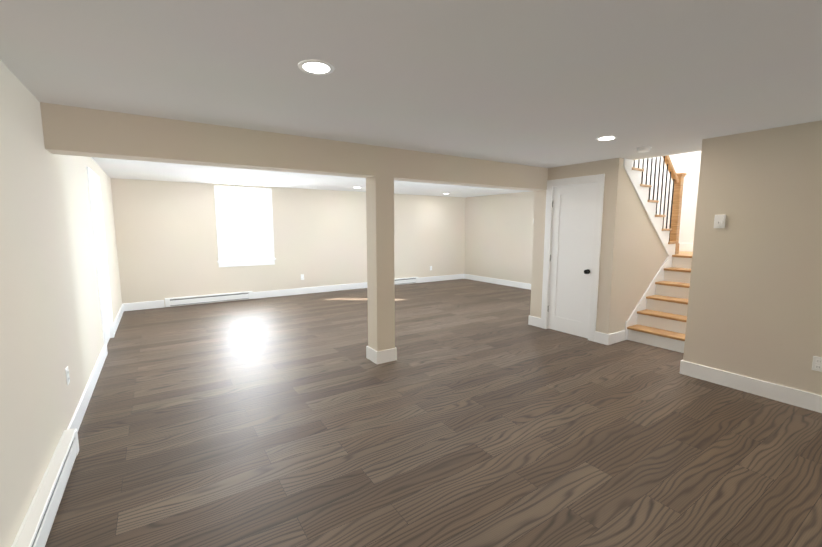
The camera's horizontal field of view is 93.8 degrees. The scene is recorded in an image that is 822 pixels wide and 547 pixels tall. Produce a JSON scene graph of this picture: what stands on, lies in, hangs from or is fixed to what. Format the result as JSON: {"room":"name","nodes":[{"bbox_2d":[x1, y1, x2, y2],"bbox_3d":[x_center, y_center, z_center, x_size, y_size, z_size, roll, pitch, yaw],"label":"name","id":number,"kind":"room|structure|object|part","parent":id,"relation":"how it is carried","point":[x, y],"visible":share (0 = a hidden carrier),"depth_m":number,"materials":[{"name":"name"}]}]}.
{"room":"finished basement","nodes":[
{"label":"finished basement","id":0,"kind":"room"},
{"bbox_2d":[0,60,121,546],"bbox_3d":[-2.196,0.068,2.183,0.120,2.300,10.947,-5,8,-33],"label":"wall","id":1,"kind":"structure","parent":0,"point":[50,323],"depth_m":2.22,"materials":[{"name":"paint"}]},
{"bbox_2d":[11,428,78,546],"bbox_3d":[-0.975,1.322,0.638,0.065,0.158,4.550,-5,8,-33],"label":"heater","id":2,"kind":"object","parent":1,"relation":"attached to","point":[36,525],"visible":1,"depth_m":1.94,"materials":[{"name":"white metal"}]},
{"bbox_2d":[65,366,69,385],"bbox_3d":[-2.391,0.713,2.682,0.010,0.118,0.072,-5,8,-33],"label":"electrical outlet","id":3,"kind":"object","parent":1,"relation":"attached to","point":[67,375],"visible":1,"depth_m":2.67,"materials":[{"name":"white plastic"}]},
{"bbox_2d":[67,345,106,431],"bbox_3d":[-2.882,1.000,3.470,0.016,0.140,2.290,-5,8,-33],"label":"baseboard","id":4,"kind":"structure","parent":1,"relation":"attached to","point":[79,412],"depth_m":3.23,"materials":[{"name":"white wood"}]},
{"bbox_2d":[86,166,114,354],"bbox_3d":[-3.786,-0.153,4.716,0.018,2.130,1.000,-5,8,-33],"label":"door frame","id":5,"kind":"structure","parent":1,"relation":"attached to","point":[93,175],"depth_m":4.40,"materials":[{"name":"white wood"}]},
{"bbox_2d":[91,180,109,343],"bbox_3d":[-3.824,-0.109,4.695,0.035,2.024,0.812,-5,8,-33],"label":"door","id":6,"kind":"structure","parent":1,"relation":"in","point":[99,248],"depth_m":4.85,"materials":[{"name":"white wood"}]},
{"bbox_2d":[91,179,111,337],"bbox_3d":[-3.843,-0.104,4.683,0.120,2.040,0.820,-5,8,-33],"label":"trim","id":7,"kind":"structure","parent":1,"relation":"attached to","point":[103,258],"depth_m":5.04,"materials":[{"name":"white wood"}]},
{"bbox_2d":[113,304,123,333],"bbox_3d":[-4.572,0.691,6.019,0.016,0.140,1.857,-5,8,-33],"label":"baseboard","id":8,"kind":"structure","parent":1,"relation":"attached to","point":[118,317],"depth_m":5.90,"materials":[{"name":"white wood"}]},
{"bbox_2d":[111,178,465,306],"bbox_3d":[-1.884,-0.756,8.986,7.935,2.300,0.400,-5,8,-33],"label":"wall","id":9,"kind":"structure","parent":0,"point":[166,237],"depth_m":8.16,"materials":[{"name":"paint"}]},
{"bbox_2d":[123,300,164,310],"bbox_3d":[-4.823,0.579,6.949,0.626,0.140,0.016,-5,8,-33],"label":"baseboard","id":10,"kind":"structure","parent":9,"relation":"attached to","point":[143,305],"depth_m":6.94,"materials":[{"name":"white wood"}]},
{"bbox_2d":[165,291,252,306],"bbox_3d":[-3.904,0.489,7.516,1.520,0.158,0.065,-5,8,-33],"label":"heater","id":11,"kind":"object","parent":9,"relation":"attached to","point":[197,299],"visible":1,"depth_m":7.46,"materials":[{"name":"white metal"}]},
{"bbox_2d":[214,185,275,266],"bbox_3d":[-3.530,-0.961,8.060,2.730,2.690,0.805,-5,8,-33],"label":"window unit","id":12,"kind":"structure","parent":9,"relation":"in","point":[242,219],"depth_m":8.22,"materials":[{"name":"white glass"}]},
{"bbox_2d":[253,282,366,298],"bbox_3d":[-2.172,0.369,8.681,2.640,0.140,0.016,-5,8,-33],"label":"baseboard","id":13,"kind":"structure","parent":9,"relation":"attached to","point":[284,292],"depth_m":8.58,"materials":[{"name":"white"}]},
{"bbox_2d":[395,277,418,284],"bbox_3d":[-0.433,0.215,9.783,1.470,0.158,0.065,-5,8,-33],"label":"heater","id":14,"kind":"object","parent":9,"relation":"attached to","point":[408,280],"visible":0.58,"depth_m":9.96,"materials":[{"name":"white metal"}]},
{"bbox_2d":[418,274,463,282],"bbox_3d":[0.860,0.130,10.661,1.639,0.140,0.016,-5,8,-33],"label":"baseboard","id":15,"kind":"structure","parent":9,"relation":"attached to","point":[440,278],"depth_m":10.63,"materials":[{"name":"white wood"}]},
{"bbox_2d":[0,0,821,197],"bbox_3d":[1.168,-1.399,4.235,8.175,0.120,10.947,-5,8,-33],"label":"ceiling","id":16,"kind":"structure","parent":0,"point":[547,83],"depth_m":2.05,"materials":[{"name":"paint"}]},
{"bbox_2d":[40,102,547,190],"bbox_3d":[-0.323,-1.170,4.090,5.256,0.300,0.220,-5,8,-33],"label":"beam","id":17,"kind":"structure","parent":16,"relation":"attached to","point":[76,131],"depth_m":3.29,"materials":[{"name":"paint"}]},
{"bbox_2d":[298,60,333,74],"bbox_3d":[-0.489,-1.064,1.991,0.184,0.005,0.184,-5,8,-33],"label":"recessed light","id":18,"kind":"object","parent":16,"relation":"in","point":[316,67],"visible":1,"depth_m":1.99,"materials":[{"name":"white plastic"}]},
{"bbox_2d":[596,136,617,140],"bbox_3d":[1.820,-1.256,3.583,0.184,0.005,0.184,-5,8,-33],"label":"recessed light","id":19,"kind":"object","parent":16,"relation":"in","point":[605,138],"visible":1,"depth_m":3.58,"materials":[{"name":"white plastic"}]},
{"bbox_2d":[636,146,651,152],"bbox_3d":[2.430,-1.293,4.019,0.140,0.040,0.140,-5,8,-33],"label":"smoke detector","id":20,"kind":"object","parent":16,"relation":"attached to","point":[643,149],"visible":1,"depth_m":3.98,"materials":[{"name":"white plastic"}]},
{"bbox_2d":[45,279,821,546],"bbox_3d":[1.168,0.973,4.522,8.175,0.060,10.947,-5,8,-33],"label":"floor","id":21,"kind":"structure","parent":0,"point":[479,414],"depth_m":2.70,"materials":[{"name":"brown wood"}]},
{"bbox_2d":[366,176,394,350],"bbox_3d":[-0.333,-0.028,4.222,0.220,2.000,0.220,-5,8,-33],"label":"post","id":22,"kind":"object","parent":21,"relation":"on","point":[380,255],"visible":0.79,"depth_m":4.13,"materials":[{"name":"paint"}]},
{"bbox_2d":[366,346,396,363],"bbox_3d":[-0.333,0.895,4.334,0.252,0.140,0.252,-5,8,-33],"label":"baseboard","id":23,"kind":"structure","parent":22,"relation":"attached to","point":[380,357],"depth_m":4.24,"materials":[{"name":"white wood"}]},
{"bbox_2d":[623,155,692,352],"bbox_3d":[3.540,-0.916,5.446,2.490,3.465,2.062,-5,8,-33],"label":"staircase","id":24,"kind":"structure","parent":21,"relation":"on","point":[657,317],"depth_m":5.15,"materials":[{"name":"white wood"}]},
{"bbox_3d":[3.183,-1.926,5.053,1.599,1.365,0.060,-5,8,-33],"label":"handrail","id":25,"kind":"part","parent":24,"relation":"part of","materials":[{"name":"brown wood"}]},
{"bbox_2d":[464,191,534,283],"bbox_3d":[4.533,-1.804,6.416,0.120,5.000,10.947,-5,8,-33],"label":"wall","id":26,"kind":"structure","parent":0,"point":[498,236],"depth_m":9.84,"materials":[{"name":"paint"}]},
{"bbox_2d":[464,274,530,289],"bbox_3d":[2.793,0.305,9.210,0.016,0.140,4.551,-5,8,-33],"label":"baseboard","id":27,"kind":"structure","parent":26,"relation":"attached to","point":[501,281],"depth_m":9.96,"materials":[{"name":"white wood"}]},
{"bbox_2d":[530,158,623,333],"bbox_3d":[2.189,-0.304,5.258,0.100,2.300,1.220,-5,8,-33],"label":"wall","id":28,"kind":"structure","parent":0,"point":[611,170],"depth_m":4.85,"materials":[{"name":"paint"}]},
{"bbox_2d":[528,316,540,327],"bbox_3d":[1.860,0.721,5.779,0.016,0.140,0.231,-5,8,-33],"label":"baseboard","id":29,"kind":"structure","parent":28,"relation":"attached to","point":[534,321],"depth_m":5.77,"materials":[{"name":"white wood"}]},
{"bbox_2d":[547,183,596,337],"bbox_3d":[2.153,-0.174,5.226,0.106,2.024,0.664,-5,8,-33],"label":"closet door","id":30,"kind":"structure","parent":28,"relation":"in","point":[573,219],"depth_m":5.23,"materials":[{"name":"white wood"}]},
{"bbox_2d":[547,182,596,328],"bbox_3d":[2.203,-0.173,5.252,0.100,2.040,0.660,-5,8,-33],"label":"trim","id":31,"kind":"structure","parent":28,"relation":"attached to","point":[550,254],"depth_m":5.50,"materials":[{"name":"white wood"}]},
{"bbox_2d":[541,174,604,341],"bbox_3d":[2.154,-0.213,5.215,0.018,2.130,0.840,-5,8,-33],"label":"trim","id":32,"kind":"structure","parent":28,"relation":"attached to","point":[599,179],"depth_m":5.00,"materials":[{"name":"white wood"}]},
{"bbox_2d":[595,331,608,344],"bbox_3d":[2.435,0.826,4.912,0.016,0.140,0.181,-5,8,-33],"label":"baseboard","id":33,"kind":"structure","parent":28,"relation":"attached to","point":[601,338],"depth_m":4.90,"materials":[{"name":"white wood"}]},
{"bbox_2d":[613,166,672,332],"bbox_3d":[3.576,-0.287,5.491,2.470,2.211,0.080,-5,8,-33],"label":"wall","id":34,"kind":"structure","parent":0,"point":[642,255],"depth_m":4.99,"materials":[{"name":"paint"}]},
{"bbox_2d":[609,330,625,344],"bbox_3d":[2.648,0.821,4.952,0.385,0.140,0.016,-5,8,-33],"label":"baseboard","id":35,"kind":"structure","parent":34,"relation":"attached to","point":[616,337],"depth_m":4.94,"materials":[{"name":"white wood"}]},
{"bbox_2d":[632,149,701,159],"bbox_3d":[2.978,-2.692,4.183,0.100,2.700,0.950,-5,8,-33],"label":"wall","id":36,"kind":"structure","parent":0,"point":[667,154],"depth_m":4.39,"materials":[{"name":"paint"}]},
{"bbox_2d":[635,151,700,242],"bbox_3d":[4.629,-1.762,6.065,0.109,5.000,2.070,-5,8,-33],"label":"wall","id":37,"kind":"structure","parent":0,"point":[688,163],"depth_m":6.30,"materials":[{"name":"paint"}]},
{"bbox_2d":[679,243,692,251],"bbox_3d":[4.577,-0.417,6.193,0.016,0.140,2.030,-5,8,-33],"label":"baseboard","id":38,"kind":"structure","parent":37,"relation":"attached to","point":[687,247],"depth_m":6.29,"materials":[{"name":"white"}]},
{"bbox_2d":[683,120,821,395],"bbox_3d":[3.893,0.071,2.157,0.120,2.300,3.970,-5,8,-33],"label":"wall","id":39,"kind":"structure","parent":0,"point":[754,310],"depth_m":3.34,"materials":[{"name":"paint"}]},
{"bbox_2d":[714,214,725,227],"bbox_3d":[2.844,-0.480,3.548,0.037,0.125,0.078,-5,8,-33],"label":"switch","id":40,"kind":"object","parent":39,"relation":"attached to","point":[719,221],"visible":0.98,"depth_m":3.54,"materials":[{"name":"white plastic"}]},
{"bbox_2d":[680,360,821,412],"bbox_3d":[3.831,1.147,2.256,0.016,0.140,3.986,-5,8,-33],"label":"baseboard","id":41,"kind":"structure","parent":39,"relation":"attached to","point":[797,397],"depth_m":3.42,"materials":[{"name":"white wood"}]},
{"bbox_2d":[812,356,821,371],"bbox_3d":[3.262,0.725,3.079,0.010,0.118,0.072,-5,8,-33],"label":"outlet","id":42,"kind":"object","parent":39,"relation":"attached to","point":[817,363],"visible":1,"depth_m":3.08,"materials":[{"name":"white plastic"}]}
]}

